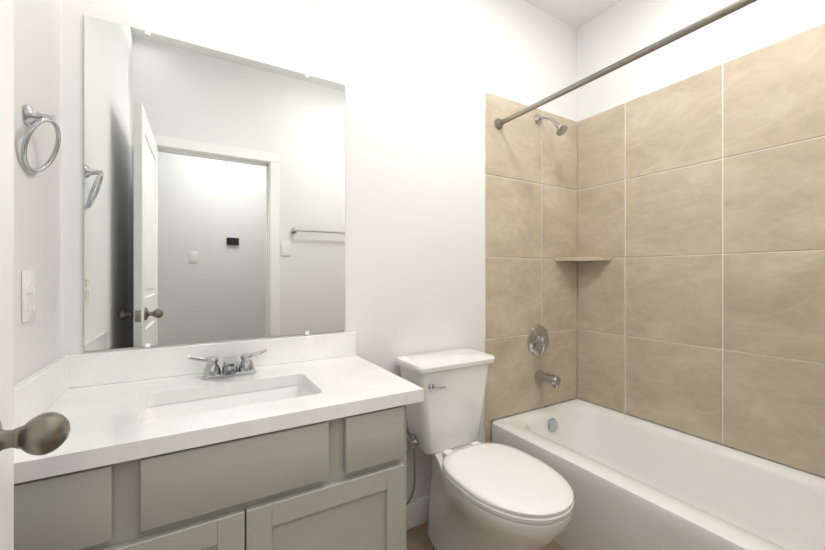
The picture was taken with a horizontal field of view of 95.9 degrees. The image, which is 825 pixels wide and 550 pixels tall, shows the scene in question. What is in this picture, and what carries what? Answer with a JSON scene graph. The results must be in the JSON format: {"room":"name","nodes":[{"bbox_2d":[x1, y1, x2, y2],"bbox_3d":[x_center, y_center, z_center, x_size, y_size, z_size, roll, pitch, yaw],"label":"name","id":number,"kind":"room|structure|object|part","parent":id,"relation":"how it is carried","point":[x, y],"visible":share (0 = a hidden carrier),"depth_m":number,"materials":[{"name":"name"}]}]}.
{"room":"bathroom","nodes":[
{"label":"bathroom","id":0,"kind":"room"},
{"bbox_2d":[14,0,61,384],"bbox_3d":[-0.690,-0.192,0.396,0.100,2.743,1.639,0,0,-30],"label":"wall","id":1,"kind":"structure","parent":0,"point":[38,195],"depth_m":0.95,"materials":[{"name":"white paint"}]},
{"bbox_2d":[22,270,35,322],"bbox_3d":[-0.918,0.050,0.892,0.008,0.122,0.072,0,0,-30],"label":"outlet","id":2,"kind":"object","parent":1,"relation":"attached to","point":[28,295],"visible":1,"depth_m":0.88,"materials":[{"name":"white plastic"}]},
{"bbox_2d":[21,104,60,172],"bbox_3d":[-0.895,-0.325,0.897,0.053,0.157,0.137,0,0,-30],"label":"towel ring","id":3,"kind":"object","parent":1,"relation":"attached to","point":[33,119],"visible":1,"depth_m":0.88,"materials":[{"name":"silver metal"}]},
{"bbox_2d":[62,0,576,501],"bbox_3d":[-0.034,-0.192,1.789,2.642,2.743,0.100,0,0,-30],"label":"wall","id":4,"kind":"structure","parent":0,"point":[416,78],"depth_m":1.71,"materials":[{"name":"white paint"}]},
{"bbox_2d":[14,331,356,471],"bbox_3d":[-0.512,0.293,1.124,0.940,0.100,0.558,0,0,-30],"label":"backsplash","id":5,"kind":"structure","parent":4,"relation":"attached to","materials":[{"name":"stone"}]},
{"bbox_2d":[84,14,344,350],"bbox_3d":[-0.650,-0.285,1.364,0.844,1.052,0.008,0,0,-30],"label":"mirror","id":6,"kind":"object","parent":4,"relation":"attached to","point":[214,195],"visible":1,"depth_m":1.31,"materials":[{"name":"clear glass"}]},
{"bbox_2d":[406,494,428,529],"bbox_3d":[0.049,1.119,1.771,0.767,0.122,0.013,0,0,-30],"label":"baseboard","id":7,"kind":"structure","parent":4,"relation":"attached to","point":[417,509],"depth_m":1.75,"materials":[{"name":"white paint"}]},
{"bbox_2d":[484,92,576,442],"bbox_3d":[0.710,0.105,2.160,0.760,2.150,0.012,0,0,-30],"label":"tiled wall","id":8,"kind":"structure","parent":4,"relation":"attached to","point":[530,203],"depth_m":2.12,"materials":[{"name":"beige tile"}]},
{"bbox_2d":[528,326,548,355],"bbox_3d":[0.746,0.380,2.137,0.172,0.172,0.063,0,0,-30],"label":"shower valve","id":9,"kind":"object","parent":8,"relation":"attached to","point":[538,340],"visible":1,"depth_m":2.13,"materials":[{"name":"silver metal"}]},
{"bbox_2d":[535,370,560,387],"bbox_3d":[0.769,0.582,2.108,0.062,0.078,0.136,0,0,-30],"label":"tub spout","id":10,"kind":"object","parent":8,"relation":"attached to","point":[553,379],"visible":1,"depth_m":2.08,"materials":[{"name":"silver metal"}]},
{"bbox_2d":[534,114,567,135],"bbox_3d":[0.778,-0.850,2.083,0.064,0.170,0.190,0,0,-30],"label":"shower head","id":11,"kind":"object","parent":8,"relation":"attached to","point":[560,129],"visible":1,"depth_m":2.05},
{"bbox_2d":[555,257,611,261],"bbox_3d":[1.004,-0.095,2.195,0.214,0.022,0.224,0,0,-30],"label":"corner shelf","id":12,"kind":"object","parent":8,"relation":"attached to","point":[576,259],"visible":1,"depth_m":2.18,"materials":[{"name":"beige stone"}]},
{"bbox_2d":[495,0,757,129],"bbox_3d":[0.845,-0.815,1.363,0.060,0.060,1.499,0,0,-30],"label":"curtain rod","id":13,"kind":"object","parent":8,"relation":"attached to","point":[699,24],"visible":1,"depth_m":1.37,"materials":[{"name":"silver metal"}]},
{"bbox_2d":[522,0,620,28],"bbox_3d":[0.365,-1.603,0.365,4.400,0.080,2.960,0,0,-30],"label":"ceiling","id":14,"kind":"structure","parent":0,"point":[576,14],"depth_m":2.18,"materials":[{"name":"white paint"}]},
{"bbox_2d":[577,0,824,478],"bbox_3d":[1.502,-0.192,1.682,0.100,2.743,1.639,0,0,-30],"label":"wall","id":15,"kind":"structure","parent":0,"point":[620,30],"depth_m":1.92,"materials":[{"name":"white paint"}]},
{"bbox_2d":[578,23,824,476],"bbox_3d":[1.428,-0.096,1.698,0.012,1.748,1.511,0,0,-30],"label":"tiled wall","id":16,"kind":"structure","parent":15,"relation":"attached to","point":[701,223],"depth_m":1.72,"materials":[{"name":"beige tile"}]},
{"bbox_3d":[1.163,-0.192,0.599,1.582,2.743,0.115,0,0,-30],"label":"wall","id":17,"kind":"structure","parent":0,"visible":0},
{"bbox_2d":[0,0,13,549],"bbox_3d":[-0.391,0.159,0.206,0.035,2.018,0.740,0,0,-31],"label":"door","id":18,"kind":"structure","parent":17,"relation":"in","point":[7,264],"depth_m":0.51,"materials":[{"name":"white paint"}]},
{"bbox_2d":[0,412,70,455],"bbox_3d":[-0.549,0.202,0.466,0.196,0.066,0.134,0,0,-31],"label":"door knob","id":19,"kind":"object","parent":18,"relation":"attached to","point":[44,433],"depth_m":0.46,"materials":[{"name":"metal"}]},
{"bbox_3d":[0.365,1.221,0.365,4.400,0.078,2.960,0,0,-30],"label":"floor","id":20,"kind":"structure","parent":0,"visible":0},
{"bbox_2d":[406,522,565,549],"bbox_3d":[0.690,1.182,0.555,2.440,0.004,2.758,0,0,-30],"label":"floor","id":21,"kind":"structure","parent":20,"relation":"on","point":[417,538],"depth_m":1.65,"materials":[{"name":"beige tile"}]},
{"bbox_2d":[14,331,423,549],"bbox_3d":[-0.512,0.712,1.124,0.940,0.937,0.558,0,0,-30],"label":"bathroom vanity","id":22,"kind":"object","parent":21,"relation":"on","point":[292,443],"visible":1,"depth_m":0.94,"materials":[{"name":"paint"}]},
{"bbox_2d":[14,354,423,493],"bbox_3d":[-0.512,0.361,1.124,0.940,0.037,0.558,0,0,-30],"label":"countertop","id":23,"kind":"structure","parent":22,"relation":"on","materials":[{"name":"stone"}]},
{"bbox_2d":[187,348,267,379],"bbox_3d":[-0.611,0.305,1.248,0.246,0.076,0.125,0,0,-30],"label":"faucet","id":24,"kind":"object","parent":23,"relation":"on","point":[246,370],"depth_m":1.24,"materials":[{"name":"silver metal"}]},
{"bbox_2d":[396,348,573,549],"bbox_3d":[0.266,0.774,1.471,0.459,0.812,0.748,0,0,-30],"label":"toilet","id":25,"kind":"object","parent":21,"relation":"on","point":[490,496],"visible":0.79,"depth_m":1.47,"materials":[{"name":"white ceramic"}]},
{"bbox_3d":[0.104,0.465,1.550,0.074,0.026,0.023,0,0,-30],"label":"lever","id":26,"kind":"part","parent":25,"relation":"part of","materials":[{"name":"silver metal"}]},
{"bbox_3d":[0.152,0.565,1.697,0.426,0.394,0.223,0,0,-30],"label":"tank","id":27,"kind":"part","parent":25,"relation":"part of","materials":[{"name":"white ceramic"}]},
{"bbox_3d":[0.289,0.973,1.463,0.368,0.415,0.705,0,0,-30],"label":"bowl","id":28,"kind":"part","parent":25,"relation":"part of","materials":[{"name":"white ceramic"}]},
{"bbox_3d":[0.337,0.742,1.382,0.378,0.044,0.523,0,0,-30],"label":"seat","id":29,"kind":"part","parent":25,"relation":"part of","materials":[{"name":"white plastic"}]},
{"bbox_2d":[492,399,824,549],"bbox_3d":[1.106,0.980,1.516,0.723,0.400,1.496,0,0,-30],"label":"bathtub","id":30,"kind":"object","parent":21,"relation":"on","point":[634,483],"visible":0.98,"depth_m":1.55,"materials":[{"name":"white ceramic"}]}
]}

